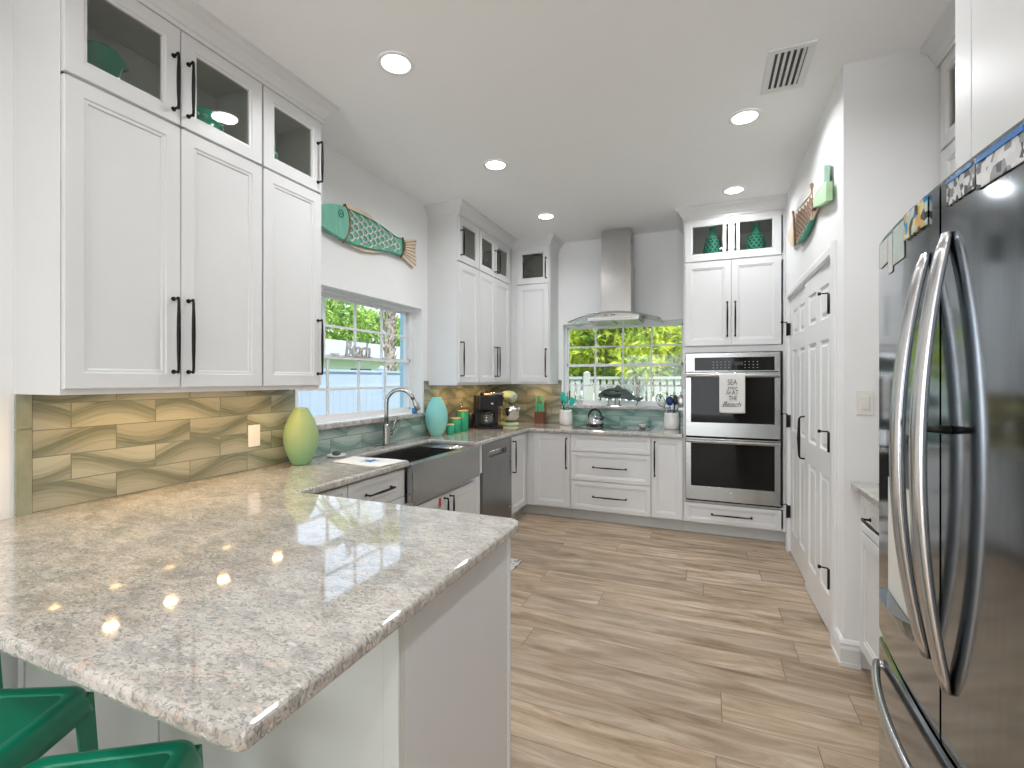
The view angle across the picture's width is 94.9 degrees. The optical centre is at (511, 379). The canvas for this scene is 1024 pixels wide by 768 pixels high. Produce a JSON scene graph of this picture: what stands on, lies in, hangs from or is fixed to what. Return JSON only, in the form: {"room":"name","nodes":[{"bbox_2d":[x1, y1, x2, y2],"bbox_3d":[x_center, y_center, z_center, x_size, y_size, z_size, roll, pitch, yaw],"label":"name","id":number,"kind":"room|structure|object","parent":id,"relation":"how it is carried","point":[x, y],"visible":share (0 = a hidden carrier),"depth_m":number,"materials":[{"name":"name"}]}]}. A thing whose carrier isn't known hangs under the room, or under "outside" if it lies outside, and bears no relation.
{"room":"kitchen","nodes":[
{"label":"kitchen","id":0,"kind":"room"},
{"bbox_2d":[0,0,444,688],"bbox_3d":[-1.417,-0.072,2.972,0.200,2.985,6.410,0,0,22],"label":"wall","id":1,"kind":"structure","parent":0,"point":[385,277],"depth_m":3.22,"materials":[{"name":"paint"}]},
{"bbox_2d":[14,394,31,516],"bbox_3d":[-1.811,0.280,1.740,0.013,0.448,0.044,0,0,22],"label":"trim","id":2,"kind":"structure","parent":1,"relation":"attached to","point":[22,403],"depth_m":1.73,"materials":[{"name":"tile"}]},
{"bbox_2d":[14,0,261,394],"bbox_3d":[-1.508,-0.705,2.010,0.366,1.520,0.779,0,0,22],"label":"upper cabinet","id":3,"kind":"object","parent":1,"relation":"attached to","point":[138,219],"visible":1,"depth_m":1.80,"materials":[{"name":"white paint"}]},
{"bbox_2d":[87,40,128,78],"bbox_3d":[-1.549,-1.161,1.763,0.070,0.203,0.183,0,0,22],"label":"platter","id":4,"kind":"object","parent":3,"relation":"on","point":[101,56],"visible":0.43,"depth_m":1.76,"materials":[{"name":"ceramic"}]},
{"bbox_2d":[197,105,223,130],"bbox_3d":[-1.445,-1.139,2.172,0.197,0.159,0.194,0,0,22],"label":"serving bowl","id":5,"kind":"object","parent":3,"relation":"on","point":[208,116],"visible":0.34,"depth_m":2.13,"materials":[{"name":"ceramic"}]},
{"bbox_2d":[137,0,338,124],"bbox_3d":[-1.424,-1.510,2.184,0.389,0.110,1.293,0,0,22],"label":"trim","id":6,"kind":"structure","parent":3,"relation":"attached to","point":[188,16],"depth_m":2.17,"materials":[{"name":"white paint"}]},
{"bbox_2d":[32,389,294,513],"bbox_3d":[-1.570,0.280,2.325,0.012,0.448,1.218,0,0,22],"label":"backsplash","id":7,"kind":"structure","parent":1,"relation":"attached to","point":[94,447],"depth_m":2.11,"materials":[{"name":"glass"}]},
{"bbox_2d":[248,424,259,446],"bbox_3d":[-1.437,0.315,2.619,0.009,0.120,0.073,0,0,22],"label":"wall outlet","id":8,"kind":"object","parent":1,"relation":"attached to","point":[253,430],"visible":1,"depth_m":2.61,"materials":[{"name":"white plastic"}]},
{"bbox_2d":[260,85,323,389],"bbox_3d":[-1.285,-0.705,2.549,0.366,1.520,0.384,0,0,22],"label":"upper cabinet","id":9,"kind":"object","parent":1,"relation":"attached to","point":[292,323],"visible":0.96,"depth_m":2.50,"materials":[{"name":"white paint"}]},
{"bbox_2d":[298,288,413,422],"bbox_3d":[-1.178,-0.165,3.603,0.080,0.920,1.380,0,0,22],"label":"window","id":10,"kind":"structure","parent":1,"relation":"in","point":[408,314],"depth_m":3.72,"materials":[{"name":"paint"}]},
{"bbox_2d":[343,340,372,357],"bbox_3d":[-1.165,-0.227,3.555,0.024,0.114,0.310,0,0,22],"label":"word sign","id":11,"kind":"object","parent":10,"relation":"on","point":[359,353],"visible":1,"depth_m":3.54,"materials":[{"name":"grey wood"}]},
{"bbox_2d":[321,204,416,266],"bbox_3d":[-1.066,-1.085,3.469,0.044,0.302,1.278,0,0,22],"label":"fish","id":12,"kind":"object","parent":1,"relation":"attached to","point":[350,224],"visible":0.94,"depth_m":3.40},
{"bbox_2d":[313,417,424,457],"bbox_3d":[-1.061,0.418,3.555,0.012,0.172,1.440,0,0,22],"label":"backsplash","id":13,"kind":"structure","parent":1,"relation":"attached to","point":[342,439],"depth_m":3.46,"materials":[{"name":"teal tile"}]},
{"bbox_2d":[317,412,425,430],"bbox_3d":[-1.090,0.314,3.567,0.120,0.036,1.440,0,0,22],"label":"window sill","id":14,"kind":"structure","parent":1,"relation":"attached to","point":[422,414],"depth_m":3.45,"materials":[{"name":"beige stone"}]},
{"bbox_2d":[428,215,478,384],"bbox_3d":[-0.523,-0.705,4.394,0.366,1.520,0.402,0,0,22],"label":"upper cabinet","id":15,"kind":"object","parent":1,"relation":"attached to","point":[453,241],"visible":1,"depth_m":4.24,"materials":[{"name":"white paint"}]},
{"bbox_2d":[424,381,497,434],"bbox_3d":[-0.479,0.260,4.964,0.012,0.490,1.610,0,0,22],"label":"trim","id":16,"kind":"structure","parent":1,"relation":"attached to","point":[452,396],"depth_m":4.71,"materials":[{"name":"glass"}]},
{"bbox_2d":[477,229,510,384],"bbox_3d":[-0.285,-0.705,4.970,0.366,1.520,0.841,0,0,22],"label":"upper cabinet","id":17,"kind":"object","parent":1,"relation":"attached to","point":[494,270],"visible":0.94,"depth_m":4.87,"materials":[{"name":"white paint"}]},
{"bbox_2d":[424,199,563,252],"bbox_3d":[-0.101,-1.510,4.806,0.500,0.110,1.802,0,0,42],"label":"trim","id":18,"kind":"structure","parent":1,"relation":"attached to","point":[460,207],"depth_m":4.59,"materials":[{"name":"white paint"}]},
{"bbox_2d":[523,255,542,278],"bbox_3d":[0.262,-1.238,5.305,0.340,0.340,0.014,0,0,22],"label":"glass pane","id":19,"kind":"object","parent":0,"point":[533,265],"visible":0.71,"depth_m":5.31,"materials":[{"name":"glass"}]},
{"bbox_2d":[136,0,950,248],"bbox_3d":[-0.801,-1.690,-1.151,9.400,0.250,14.060,0,0,22],"label":"ceiling","id":20,"kind":"structure","parent":0,"point":[602,115],"depth_m":2.54,"materials":[{"name":"paint"}]},
{"bbox_2d":[377,51,413,75],"bbox_3d":[-0.575,-1.561,2.326,0.180,0.008,0.180,0,0,22],"label":"recessed light","id":21,"kind":"object","parent":20,"relation":"in","point":[395,63],"visible":1,"depth_m":2.32,"materials":[{"name":"paint"}]},
{"bbox_2d":[381,55,409,72],"bbox_3d":[-0.575,-1.562,2.326,0.140,0.003,0.140,0,0,22],"label":"diffuser","id":22,"kind":"object","parent":21,"relation":"attached to","point":[389,63],"depth_m":2.32,"materials":[{"name":"white"}]},
{"bbox_2d":[483,159,507,170],"bbox_3d":[-0.120,-1.561,3.426,0.180,0.008,0.180,0,0,22],"label":"recessed light","id":23,"kind":"object","parent":20,"relation":"in","point":[493,164],"visible":1,"depth_m":3.42,"materials":[{"name":"paint"}]},
{"bbox_2d":[486,161,504,169],"bbox_3d":[-0.120,-1.562,3.426,0.140,0.003,0.140,0,0,22],"label":"diffuser","id":24,"kind":"object","parent":23,"relation":"attached to","point":[490,165],"depth_m":3.43,"materials":[{"name":"white"}]},
{"bbox_2d":[537,213,554,219],"bbox_3d":[0.327,-1.561,4.507,0.180,0.008,0.180,0,0,22],"label":"recessed light","id":25,"kind":"object","parent":20,"relation":"in","point":[543,216],"visible":1,"depth_m":4.50,"materials":[{"name":"paint"}]},
{"bbox_2d":[722,186,745,194],"bbox_3d":[1.836,-1.561,3.883,0.180,0.008,0.180,0,0,22],"label":"recessed light","id":26,"kind":"object","parent":20,"relation":"in","point":[733,190],"visible":1,"depth_m":3.88,"materials":[{"name":"paint"}]},
{"bbox_2d":[725,187,742,193],"bbox_3d":[1.836,-1.562,3.883,0.140,0.003,0.140,0,0,22],"label":"diffuser","id":27,"kind":"object","parent":26,"relation":"attached to","point":[730,190],"depth_m":3.88,"materials":[{"name":"white"}]},
{"bbox_2d":[728,109,761,125],"bbox_3d":[1.389,-1.561,2.802,0.180,0.008,0.180,0,0,22],"label":"recessed light","id":28,"kind":"object","parent":20,"relation":"in","point":[746,116],"visible":1,"depth_m":2.80,"materials":[{"name":"paint"}]},
{"bbox_2d":[732,111,757,123],"bbox_3d":[1.389,-1.562,2.802,0.140,0.003,0.140,0,0,22],"label":"diffuser","id":29,"kind":"object","parent":28,"relation":"attached to","point":[740,117],"depth_m":2.80,"materials":[{"name":"white"}]},
{"bbox_2d":[760,39,817,94],"bbox_3d":[1.384,-1.560,2.366,0.200,0.010,0.370,0,0,22],"label":"ceiling vent","id":30,"kind":"object","parent":20,"relation":"in","point":[784,65],"visible":1,"depth_m":2.34,"materials":[{"name":"metal"}]},
{"bbox_2d":[516,230,682,498],"bbox_3d":[1.237,-0.072,5.234,2.977,2.985,0.200,0,0,22],"label":"wall","id":31,"kind":"structure","parent":0,"point":[658,256],"depth_m":5.08,"materials":[{"name":"paint"}]},
{"bbox_2d":[498,380,561,422],"bbox_3d":[0.201,0.257,5.548,0.798,0.494,0.012,0,0,22],"label":"backsplash","id":32,"kind":"structure","parent":31,"relation":"attached to","point":[527,393],"depth_m":5.52,"materials":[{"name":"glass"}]},
{"bbox_2d":[511,246,557,383],"bbox_3d":[0.250,-0.705,5.336,0.464,1.520,0.366,0,0,22],"label":"upper cabinet","id":33,"kind":"object","parent":31,"relation":"attached to","point":[534,301],"visible":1,"depth_m":5.22,"materials":[{"name":"white paint"}]},
{"bbox_2d":[568,228,662,325],"bbox_3d":[1.090,-1.075,4.919,0.928,0.976,0.494,0,0,22],"label":"range hood","id":34,"kind":"object","parent":31,"relation":"attached to","point":[617,246],"visible":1,"depth_m":4.89,"materials":[{"name":"metal"}]},
{"bbox_2d":[561,408,682,427],"bbox_3d":[1.189,0.416,5.140,1.340,0.176,0.012,0,0,22],"label":"backsplash","id":35,"kind":"structure","parent":31,"relation":"attached to","point":[655,418],"depth_m":5.11,"materials":[{"name":"teal tile"}]},
{"bbox_2d":[564,405,682,410],"bbox_3d":[1.204,0.309,5.167,1.307,0.037,0.120,0,0,22],"label":"window sill","id":36,"kind":"structure","parent":31,"relation":"attached to","point":[573,406],"depth_m":5.09,"materials":[{"name":"beige stone"}]},
{"bbox_2d":[598,385,642,405],"bbox_3d":[1.187,0.179,5.147,0.487,0.225,0.060,0,0,22],"label":"fish sculpture","id":37,"kind":"object","parent":36,"relation":"on","point":[617,392],"visible":1,"depth_m":5.14,"materials":[{"name":"metal"}]},
{"bbox_2d":[565,320,682,405],"bbox_3d":[1.240,-0.168,5.255,1.307,0.915,0.080,0,0,22],"label":"window","id":38,"kind":"structure","parent":31,"relation":"in","point":[568,328],"depth_m":5.26,"materials":[{"name":"paint"}]},
{"bbox_2d":[511,499,878,767],"bbox_3d":[-0.801,1.480,-1.151,8.900,0.120,13.560,0,0,22],"label":"floor","id":39,"kind":"structure","parent":0,"point":[633,646],"depth_m":2.38,"materials":[{"name":"brown wood"}]},
{"bbox_2d":[0,686,97,767],"bbox_3d":[-1.192,1.089,1.006,0.366,0.662,0.366,0,0,-4],"label":"bar stool","id":40,"kind":"object","parent":39,"relation":"on","point":[33,720],"visible":0.98,"depth_m":1.08,"materials":[{"name":"green metal"}]},
{"bbox_2d":[22,739,203,767],"bbox_3d":[-0.790,1.089,0.822,0.366,0.662,0.366,0,0,-11],"label":"bar stool","id":41,"kind":"object","parent":39,"relation":"on","point":[180,753],"visible":1,"depth_m":0.95,"materials":[{"name":"green metal"}]},
{"bbox_2d":[18,538,510,767],"bbox_3d":[-0.900,0.982,1.711,1.680,0.876,0.688,0,0,22],"label":"base cabinet","id":42,"kind":"object","parent":39,"relation":"on","point":[435,692],"visible":0.36,"depth_m":1.27,"materials":[{"name":"white paint"}]},
{"bbox_2d":[316,468,403,504],"bbox_3d":[-1.088,0.982,2.634,0.656,0.876,0.838,0,0,22],"label":"base cabinet","id":43,"kind":"object","parent":39,"relation":"on","point":[388,487],"visible":0.16,"depth_m":2.67,"materials":[{"name":"white paint"}]},
{"bbox_2d":[404,443,481,513],"bbox_3d":[-0.720,0.982,3.524,0.656,0.876,1.083,0,0,22],"label":"base cabinet","id":44,"kind":"object","parent":39,"relation":"on","point":[465,496],"visible":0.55,"depth_m":3.58,"materials":[{"name":"white paint"}]},
{"bbox_2d":[480,436,511,517],"bbox_3d":[-0.401,0.982,4.321,0.607,0.876,0.618,0,0,22],"label":"dishwasher","id":45,"kind":"object","parent":39,"relation":"on","point":[496,475],"visible":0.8,"depth_m":4.19,"materials":[{"name":"metal"}]},
{"bbox_2d":[511,558,521,571],"bbox_3d":[-0.309,1.415,3.330,0.465,0.010,0.920,0,0,22],"label":"floor mat","id":46,"kind":"object","parent":39,"relation":"on","point":[514,562],"visible":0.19,"depth_m":3.60,"materials":[{"name":"fabric"}]},
{"bbox_2d":[510,432,525,518],"bbox_3d":[-0.171,0.982,4.853,0.656,0.876,0.530,0,0,22],"label":"base cabinet","id":47,"kind":"object","parent":39,"relation":"on","point":[519,440],"visible":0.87,"depth_m":4.72,"materials":[{"name":"white paint"}]},
{"bbox_2d":[523,431,572,517],"bbox_3d":[0.445,0.982,5.098,0.548,0.876,0.646,0,0,22],"label":"base cabinet","id":48,"kind":"object","parent":39,"relation":"on","point":[548,453],"visible":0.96,"depth_m":4.84,"materials":[{"name":"white paint"}]},
{"bbox_2d":[571,433,651,526],"bbox_3d":[1.060,0.982,4.844,0.778,0.876,0.646,0,0,22],"label":"base cabinet","id":49,"kind":"object","parent":39,"relation":"on","point":[611,474],"visible":0.99,"depth_m":4.59,"materials":[{"name":"white paint"}]},
{"bbox_2d":[651,437,683,529],"bbox_3d":[1.552,0.982,4.641,0.283,0.876,0.646,0,0,22],"label":"base cabinet","id":50,"kind":"object","parent":39,"relation":"on","point":[666,453],"visible":0.96,"depth_m":4.39,"materials":[{"name":"white paint"}]},
{"bbox_2d":[0,421,682,752],"bbox_3d":[-0.091,0.522,3.109,2.145,0.035,4.741,0,0,22],"label":"countertop","id":51,"kind":"structure","parent":50,"relation":"on","point":[213,610],"depth_m":1.17,"materials":[{"name":"beige stone"}]},
{"bbox_2d":[283,407,318,464],"bbox_3d":[-1.254,0.337,2.791,0.194,0.334,0.194,0,0,22],"label":"vase","id":52,"kind":"object","parent":51,"relation":"on","point":[300,434],"visible":1,"depth_m":2.73,"materials":[{"name":"green ceramic"}]},
{"bbox_2d":[333,456,406,466],"bbox_3d":[-0.878,0.501,2.862,0.410,0.008,0.240,0,0,22],"label":"tea towel","id":53,"kind":"object","parent":51,"relation":"on","point":[355,460],"visible":1,"depth_m":2.85,"materials":[{"name":"white fabric"}]},
{"bbox_2d":[374,388,419,446],"bbox_3d":[-0.864,0.285,3.555,0.271,0.440,0.260,0,0,22],"label":"faucet","id":54,"kind":"object","parent":51,"relation":"on","point":[387,433],"visible":1,"depth_m":3.58,"materials":[{"name":"metal"}]},
{"bbox_2d":[370,445,478,503],"bbox_3d":[-0.652,0.648,3.420,0.472,0.243,0.929,0,0,22],"label":"farmhouse sink","id":55,"kind":"object","parent":51,"relation":"in","point":[429,472],"visible":0.56,"depth_m":3.29,"materials":[{"name":"metal"}]},
{"bbox_2d":[416,443,466,449],"bbox_3d":[-0.546,0.536,3.745,0.394,0.008,0.175,0,0,22],"label":"drying rack","id":56,"kind":"object","parent":55,"relation":"on","point":[441,446],"visible":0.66,"depth_m":3.72,"materials":[{"name":"metal"}]},
{"bbox_2d":[425,397,447,435],"bbox_3d":[-0.674,0.332,4.201,0.202,0.344,0.202,0,0,22],"label":"vase","id":57,"kind":"object","parent":51,"relation":"on","point":[436,416],"visible":1,"depth_m":4.13,"materials":[{"name":"teal ceramic"}]},
{"bbox_2d":[446,424,453,434],"bbox_3d":[-0.567,0.458,4.308,0.076,0.093,0.076,0,0,22],"label":"canister","id":58,"kind":"object","parent":51,"relation":"on","point":[450,427],"visible":0.94,"depth_m":4.28,"materials":[{"name":"green ceramic"}]},
{"bbox_2d":[450,417,460,432],"bbox_3d":[-0.538,0.434,4.458,0.107,0.140,0.107,0,0,22],"label":"canister","id":59,"kind":"object","parent":51,"relation":"on","point":[456,421],"visible":0.88,"depth_m":4.41,"materials":[{"name":"green ceramic"}]},
{"bbox_2d":[457,410,467,430],"bbox_3d":[-0.482,0.403,4.593,0.113,0.203,0.113,0,0,22],"label":"canister","id":60,"kind":"object","parent":51,"relation":"on","point":[463,414],"visible":0.85,"depth_m":4.54,"materials":[{"name":"green ceramic"}]},
{"bbox_2d":[468,390,503,428],"bbox_3d":[-0.278,0.310,4.851,0.374,0.390,0.258,0,0,-14],"label":"coffee maker","id":61,"kind":"object","parent":51,"relation":"on","point":[485,408],"visible":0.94,"depth_m":4.82,"materials":[{"name":"black plastic"}]},
{"bbox_2d":[500,391,520,425],"bbox_3d":[-0.038,0.314,5.173,0.218,0.376,0.304,0,0,-44],"label":"stand mixer","id":62,"kind":"object","parent":51,"relation":"on","point":[510,414],"visible":0.91,"depth_m":5.08,"materials":[{"name":"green metal"}]},
{"bbox_2d":[501,406,520,421],"bbox_3d":[-0.008,0.379,5.142,0.218,0.167,0.218,0,0,22],"label":"bowl","id":63,"kind":"object","parent":62,"relation":"on","point":[509,413],"depth_m":5.07,"materials":[{"name":"silver metal"}]},
{"bbox_2d":[534,401,545,423],"bbox_3d":[0.323,0.376,5.349,0.110,0.257,0.109,0,0,22],"label":"knife block","id":64,"kind":"object","parent":51,"relation":"on","point":[539,417],"visible":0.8,"depth_m":5.30,"materials":[{"name":"red wood"}]},
{"bbox_2d":[559,409,572,424],"bbox_3d":[0.600,0.422,5.222,0.150,0.164,0.150,0,0,22],"label":"utensil crock","id":65,"kind":"object","parent":51,"relation":"on","point":[565,416],"visible":1,"depth_m":5.16,"materials":[{"name":"white ceramic"}]},
{"bbox_2d":[574,424,653,430],"bbox_3d":[1.073,0.501,4.910,0.757,0.007,0.425,0,0,22],"label":"cooktop","id":66,"kind":"object","parent":51,"relation":"in","point":[613,427],"visible":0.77,"depth_m":4.85,"materials":[{"name":"black glass"}]},
{"bbox_2d":[586,408,604,425],"bbox_3d":[0.890,0.404,5.026,0.183,0.186,0.183,0,0,-6],"label":"tea kettle","id":67,"kind":"object","parent":66,"relation":"on","point":[594,420],"visible":1,"depth_m":4.97,"materials":[{"name":"silver metal"}]},
{"bbox_2d":[663,412,679,428],"bbox_3d":[1.621,0.422,4.773,0.156,0.164,0.156,0,0,22],"label":"utensil crock","id":68,"kind":"object","parent":51,"relation":"on","point":[671,420],"visible":0.98,"depth_m":4.71,"materials":[{"name":"white ceramic"}]},
{"bbox_2d":[666,395,673,412],"bbox_3d":[1.596,0.321,4.753,0.075,0.330,0.058,0,0,6],"label":"spoonula","id":69,"kind":"object","parent":68,"relation":"in","point":[669,400],"visible":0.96,"depth_m":4.74,"materials":[{"name":"blue plastic"}]},
{"bbox_2d":[675,395,682,412],"bbox_3d":[1.669,0.325,4.767,0.174,0.327,0.024,0,0,17],"label":"slotted spoon","id":70,"kind":"object","parent":68,"relation":"in","point":[679,400],"visible":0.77,"depth_m":4.75,"materials":[{"name":"metal"}]},
{"bbox_2d":[683,209,785,541],"bbox_3d":[2.067,-0.022,4.429,0.826,2.885,0.650,0,0,22],"label":"tall cabinet","id":71,"kind":"object","parent":39,"relation":"on","point":[734,298],"visible":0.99,"depth_m":4.17,"materials":[{"name":"white paint"}]},
{"bbox_2d":[703,227,721,253],"bbox_3d":[1.862,-1.238,4.359,0.159,0.330,0.159,0,0,22],"label":"vase","id":72,"kind":"object","parent":71,"relation":"on","point":[712,244],"visible":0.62,"depth_m":4.31,"materials":[{"name":"ceramic"}]},
{"bbox_2d":[675,193,786,233],"bbox_3d":[2.034,-1.510,4.432,0.891,0.110,0.674,0,0,22],"label":"trim","id":73,"kind":"structure","parent":71,"relation":"attached to","point":[779,201],"depth_m":4.14,"materials":[{"name":"white paint"}]},
{"bbox_2d":[686,352,780,507],"bbox_3d":[2.045,0.435,4.402,0.760,1.340,0.622,0,0,22],"label":"double wall oven","id":74,"kind":"object","parent":71,"relation":"in","point":[732,458],"visible":1,"depth_m":4.15,"materials":[{"name":"metal"}]},
{"bbox_2d":[719,373,744,412],"bbox_3d":[1.933,0.124,4.125,0.205,0.351,0.040,0,0,22],"label":"dish towel","id":75,"kind":"object","parent":74,"relation":"hanging from","point":[731,385],"visible":1,"depth_m":4.11,"materials":[{"name":"white fabric"}]},
{"bbox_2d":[746,222,765,249],"bbox_3d":[2.192,-1.238,4.223,0.159,0.330,0.159,0,0,22],"label":"vase","id":76,"kind":"object","parent":71,"relation":"on","point":[755,240],"visible":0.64,"depth_m":4.17,"materials":[{"name":"ceramic"}]},
{"bbox_2d":[860,495,882,665],"bbox_3d":[1.742,0.982,1.636,0.680,0.876,1.215,0,0,22],"label":"base cabinet","id":77,"kind":"object","parent":39,"relation":"on","point":[870,632],"visible":0.15,"depth_m":2.15,"materials":[{"name":"white paint"}]},
{"bbox_2d":[851,482,878,507],"bbox_3d":[1.749,0.522,1.629,0.668,0.035,1.228,0,0,22],"label":"countertop","id":78,"kind":"structure","parent":77,"relation":"on","point":[869,491],"depth_m":2.15,"materials":[{"name":"beige stone"}]},
{"bbox_2d":[871,119,1023,767],"bbox_3d":[1.168,0.530,0.688,0.968,1.780,0.868,0,0,22],"label":"refrigerator","id":79,"kind":"object","parent":39,"relation":"on","point":[947,677],"visible":0.99,"depth_m":0.80,"materials":[{"name":"grey metal"}]},
{"bbox_2d":[880,237,887,268],"bbox_3d":[0.931,-0.314,1.176,0.002,0.059,0.092,0,0,29],"label":"paper note","id":80,"kind":"object","parent":79,"relation":"attached to","point":[884,247],"visible":1,"depth_m":1.17,"materials":[{"name":"paper"}]},
{"bbox_2d":[888,233,892,273],"bbox_3d":[0.897,-0.297,1.113,0.001,0.090,0.038,0,0,28],"label":"paper note","id":81,"kind":"object","parent":79,"relation":"attached to","point":[890,238],"visible":1,"depth_m":1.11,"materials":[{"name":"paper"}]},
{"bbox_2d":[893,220,903,264],"bbox_3d":[0.866,-0.304,1.053,0.002,0.081,0.083,0,0,26],"label":"paper note","id":82,"kind":"object","parent":79,"relation":"attached to","point":[898,232],"visible":1,"depth_m":1.05,"materials":[{"name":"paper"}]},
{"bbox_2d":[904,196,927,240],"bbox_3d":[0.817,-0.324,0.952,0.004,0.055,0.117,0,0,24],"label":"print","id":83,"kind":"object","parent":79,"relation":"attached to","point":[916,218],"visible":1,"depth_m":0.94},
{"bbox_2d":[946,158,975,206],"bbox_3d":[0.744,-0.325,0.781,0.005,0.046,0.088,0,0,21],"label":"print","id":84,"kind":"object","parent":79,"relation":"attached to","point":[964,183],"depth_m":0.77},
{"bbox_2d":[975,124,1023,189],"bbox_3d":[0.707,-0.321,0.678,0.005,0.050,0.123,0,0,19],"label":"print","id":85,"kind":"object","parent":79,"relation":"attached to","point":[1009,155],"depth_m":0.68},
{"bbox_2d":[955,0,1023,170],"bbox_3d":[1.276,-0.071,0.580,0.740,2.983,1.048,0,0,22],"label":"tall cabinet","id":86,"kind":"object","parent":39,"relation":"on","point":[989,34],"visible":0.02,"depth_m":1.07,"materials":[{"name":"white paint"}]},
{"bbox_2d":[785,59,869,669],"bbox_3d":[2.201,-0.072,3.527,0.110,2.985,2.620,0,0,22],"label":"wall","id":87,"kind":"structure","parent":0,"point":[840,139],"depth_m":2.33,"materials":[{"name":"paint"}]},
{"bbox_2d":[781,288,804,579],"bbox_3d":[2.127,0.386,3.527,0.109,2.053,0.713,0,0,22],"label":"door","id":88,"kind":"structure","parent":87,"relation":"in","point":[796,328],"depth_m":3.55,"materials":[{"name":"paint"}]},
{"bbox_2d":[788,162,832,246],"bbox_3d":[1.936,-1.106,3.110,0.037,0.327,1.373,0,0,22],"label":"fish","id":89,"kind":"object","parent":87,"relation":"attached to","point":[821,193],"visible":1,"depth_m":2.93},
{"bbox_2d":[786,240,836,647],"bbox_3d":[2.042,0.346,3.168,0.130,2.147,1.589,0,0,22],"label":"trim","id":90,"kind":"structure","parent":87,"relation":"attached to","point":[829,256],"depth_m":2.50,"materials":[{"name":"paint"}]},
{"bbox_2d":[805,264,829,632],"bbox_3d":[1.841,0.386,2.861,0.109,2.053,0.702,0,0,21],"label":"door","id":91,"kind":"structure","parent":87,"relation":"in","point":[817,290],"depth_m":2.87,"materials":[{"name":"paint"}]},
{"bbox_2d":[832,627,860,669],"bbox_3d":[1.693,1.355,2.380,0.090,0.130,0.157,0,0,22],"label":"baseboard","id":92,"kind":"structure","parent":87,"relation":"attached to","point":[847,652],"depth_m":2.32,"materials":[{"name":"paint"}]},
{"bbox_2d":[870,45,954,669],"bbox_3d":[2.044,-0.072,2.233,0.588,2.985,0.110,0,0,22],"label":"wall","id":93,"kind":"structure","parent":0,"point":[905,151],"depth_m":2.26,"materials":[{"name":"paint"}]},
{"bbox_2d":[856,390,873,414],"bbox_3d":[1.728,0.115,2.298,0.072,0.120,0.010,0,0,22],"label":"light switch","id":94,"kind":"object","parent":93,"relation":"attached to","point":[864,398],"visible":1,"depth_m":2.30,"materials":[{"name":"white plastic"}]},
{"bbox_3d":[2.141,-0.073,1.501,0.150,2.985,6.410,0,0,22],"label":"wall","id":95,"kind":"structure","parent":0,"visible":0},
{"bbox_2d":[940,46,954,182],"bbox_3d":[1.887,-0.705,1.571,0.372,1.520,1.225,0,0,22],"label":"upper cabinet","id":96,"kind":"object","parent":95,"relation":"attached to","point":[947,67],"visible":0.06,"depth_m":2.12,"materials":[{"name":"white paint"}]},
{"bbox_2d":[920,0,954,67],"bbox_3d":[1.725,-1.510,1.639,0.064,0.110,1.228,0,0,22],"label":"trim","id":97,"kind":"structure","parent":96,"relation":"attached to","point":[940,41],"depth_m":2.08,"materials":[{"name":"white paint"}]},
{"label":"outside","id":98,"kind":"structure","parent":0,"visible":0},
{"bbox_3d":[-8.194,1.895,14.208,54.000,0.250,60.000,0,0,22],"label":"ground","id":99,"kind":"structure","parent":98,"visible":0},
{"bbox_2d":[298,366,399,415],"bbox_3d":[-2.119,0.760,9.533,0.140,2.020,16.000,0,0,22],"label":"privacy fence","id":100,"kind":"object","parent":99,"relation":"on","point":[340,401],"visible":0.02,"depth_m":7.99,"materials":[{"name":"white plastic"}]},
{"bbox_2d":[321,297,397,370],"bbox_3d":[-3.049,-0.638,11.864,3.615,4.819,3.620,0,0,22],"label":"palm tree","id":101,"kind":"object","parent":99,"relation":"on","point":[389,325],"visible":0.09,"depth_m":11.78,"materials":[{"name":"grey plant"}]},
{"bbox_2d":[321,298,399,346],"bbox_3d":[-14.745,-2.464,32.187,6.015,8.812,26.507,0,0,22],"label":"tree","id":102,"kind":"object","parent":99,"relation":"on","point":[336,316],"visible":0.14,"depth_m":35.55,"materials":[{"name":"green plant"}]},
{"bbox_2d":[323,339,399,370],"bbox_3d":[-9.075,-0.180,26.474,8.600,3.900,28.000,0,0,22],"label":"house","id":103,"kind":"structure","parent":99,"relation":"on","point":[331,346],"depth_m":22.44,"materials":[{"name":"paint"}]},
{"bbox_2d":[569,328,627,399],"bbox_3d":[1.409,-0.176,9.838,2.237,3.915,1.746,0,0,12],"label":"shrub","id":104,"kind":"object","parent":99,"relation":"on","point":[578,338],"visible":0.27,"depth_m":9.38,"materials":[{"name":"green plant"}]},
{"bbox_2d":[569,371,680,401],"bbox_3d":[1.937,0.810,8.613,11.000,1.920,0.120,0,0,22],"label":"picket fence","id":105,"kind":"object","parent":99,"relation":"on","point":[587,379],"visible":0.12,"depth_m":8.56,"materials":[{"name":"white paint"}]},
{"bbox_2d":[572,326,681,400],"bbox_3d":[4.160,-0.748,11.842,9.589,5.222,2.867,0,0,18],"label":"tree","id":106,"kind":"object","parent":99,"relation":"on","point":[669,356],"visible":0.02,"depth_m":11.80,"materials":[{"name":"green plant"}]},
{"bbox_2d":[606,326,679,400],"bbox_3d":[2.576,-0.302,9.050,1.573,4.193,2.395,0,0,22],"label":"shrub","id":107,"kind":"object","parent":99,"relation":"on","point":[661,334],"visible":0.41,"depth_m":8.68,"materials":[{"name":"green plant"}]},
{"bbox_2d":[667,326,681,379],"bbox_3d":[4.237,-0.009,8.754,2.602,3.598,1.715,0,0,4],"label":"shrub","id":108,"kind":"object","parent":99,"relation":"on","point":[678,350],"visible":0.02,"depth_m":8.82,"materials":[{"name":"green plant"}]},
{"bbox_3d":[-0.527,1.605,-3.894,14.000,0.330,20.400,0,0,22],"label":"patio","id":109,"kind":"object","parent":99,"relation":"on","visible":0},
{"bbox_2d":[400,314,402,407],"bbox_3d":[-0.930,0.045,4.962,0.390,3.450,0.300,0,0,22],"label":"pillar","id":110,"kind":"structure","parent":109,"relation":"on","point":[401,315],"depth_m":4.89,"materials":[{"name":"blue paint"}]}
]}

